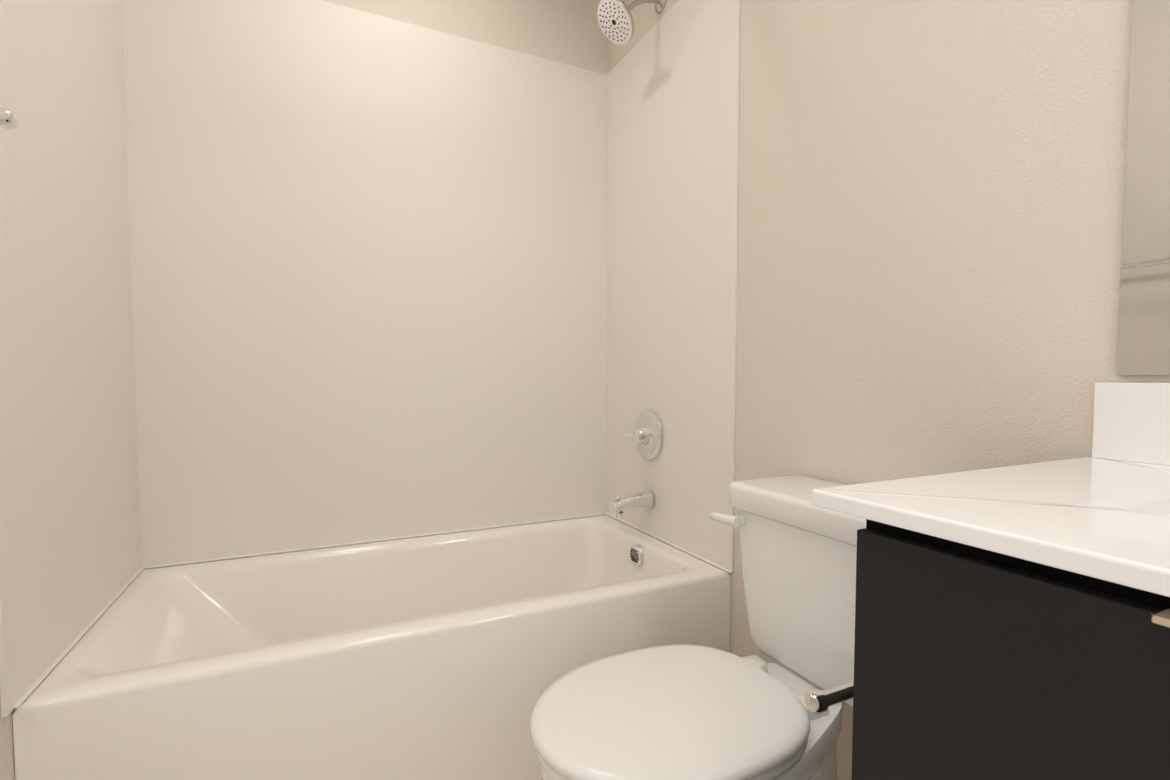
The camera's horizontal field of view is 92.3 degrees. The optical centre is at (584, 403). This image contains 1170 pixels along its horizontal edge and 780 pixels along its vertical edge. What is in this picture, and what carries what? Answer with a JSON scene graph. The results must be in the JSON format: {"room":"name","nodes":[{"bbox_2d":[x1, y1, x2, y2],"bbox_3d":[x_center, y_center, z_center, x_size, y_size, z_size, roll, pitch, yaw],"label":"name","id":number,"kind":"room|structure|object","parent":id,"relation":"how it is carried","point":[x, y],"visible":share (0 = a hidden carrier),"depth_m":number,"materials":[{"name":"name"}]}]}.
{"room":"bathroom","nodes":[
{"label":"bathroom","id":0,"kind":"room"},
{"bbox_2d":[0,695,15,779],"bbox_3d":[-0.643,-0.372,0.116,0.100,2.740,3.200,-1,3,-25],"label":"wall","id":1,"kind":"structure","parent":0,"point":[7,767],"depth_m":0.93,"materials":[{"name":"beige paint"}]},
{"bbox_2d":[143,0,607,569],"bbox_3d":[-0.665,-0.456,1.931,1.624,2.740,0.100,-1,3,-25],"label":"wall","id":2,"kind":"structure","parent":0,"point":[567,32],"depth_m":2.04,"materials":[{"name":"beige paint"}]},
{"bbox_2d":[608,0,1169,779],"bbox_3d":[0.823,-0.404,0.815,0.100,2.740,3.400,-1,3,-25],"label":"wall","id":3,"kind":"structure","parent":0,"point":[930,214],"depth_m":1.08,"materials":[{"name":"beige paint"}]},
{"bbox_2d":[597,0,665,44],"bbox_3d":[0.151,-1.257,1.808,0.229,0.188,0.144,-1,3,-25],"label":"shower head","id":4,"kind":"object","parent":3,"relation":"attached to","point":[615,20],"visible":1,"depth_m":1.79},
{"bbox_2d":[609,491,653,517],"bbox_3d":[0.156,0.347,1.928,0.155,0.079,0.060,-1,3,-25],"label":"tub spout","id":5,"kind":"object","parent":3,"relation":"attached to","point":[618,506],"visible":1,"depth_m":1.91,"materials":[{"name":"silver metal"}]},
{"bbox_2d":[621,411,662,459],"bbox_3d":[0.184,0.112,1.941,0.088,0.172,0.172,-1,3,-25],"label":"shower valve","id":6,"kind":"object","parent":3,"relation":"attached to","point":[646,435],"visible":1,"depth_m":1.92,"materials":[{"name":"silver metal"}]},
{"bbox_2d":[1117,0,1169,374],"bbox_3d":[0.945,-0.480,0.429,0.006,0.913,0.806,-1,3,-25],"label":"mirror","id":7,"kind":"object","parent":3,"relation":"attached to","point":[1144,332],"visible":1,"depth_m":0.78,"materials":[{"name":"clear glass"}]},
{"bbox_3d":[-0.604,1.033,-0.078,3.500,0.050,3.900,-1,3,-25],"label":"floor","id":8,"kind":"structure","parent":0,"visible":0},
{"bbox_2d":[12,515,730,779],"bbox_3d":[-0.435,0.704,1.618,1.522,0.452,0.759,-1,3,-25],"label":"bathtub","id":9,"kind":"object","parent":8,"relation":"on","point":[452,656],"visible":0.85,"depth_m":1.30,"materials":[{"name":"white ceramic"}]},
{"bbox_2d":[0,0,740,716],"bbox_3d":[-0.428,-0.385,1.554,1.523,1.728,0.789,-1,3,-25],"label":"panels","id":10,"kind":"object","parent":9,"relation":"on","point":[278,276],"visible":1,"depth_m":1.74,"materials":[{"name":"white plastic"}]},
{"bbox_2d":[0,107,17,128],"bbox_3d":[-0.740,-0.401,0.531,0.086,0.058,0.664,-1,3,-25],"label":"towel bar","id":11,"kind":"object","parent":10,"relation":"attached to","point":[8,119],"visible":1,"depth_m":0.81,"materials":[{"name":"silver metal"}]},
{"bbox_2d":[530,475,865,779],"bbox_3d":[0.252,0.571,1.049,0.748,0.770,0.424,-1,3,-25],"label":"toilet","id":12,"kind":"object","parent":8,"relation":"on","point":[682,712],"visible":0.85,"depth_m":1.00,"materials":[{"name":"white ceramic"}]},
{"bbox_2d":[811,382,1169,779],"bbox_3d":[0.679,0.486,0.363,0.577,1.002,0.835,-1,3,-25],"label":"bathroom vanity","id":13,"kind":"object","parent":8,"relation":"on","point":[1012,622],"visible":1,"depth_m":0.47,"materials":[{"name":"black wood"}]},
{"bbox_2d":[805,680,853,713],"bbox_3d":[0.341,0.334,0.646,0.180,0.046,0.064,-1,3,-25],"label":"paper holder","id":14,"kind":"object","parent":13,"relation":"attached to","point":[818,701],"visible":0.23,"depth_m":0.63,"materials":[{"name":"silver metal"}]}
]}

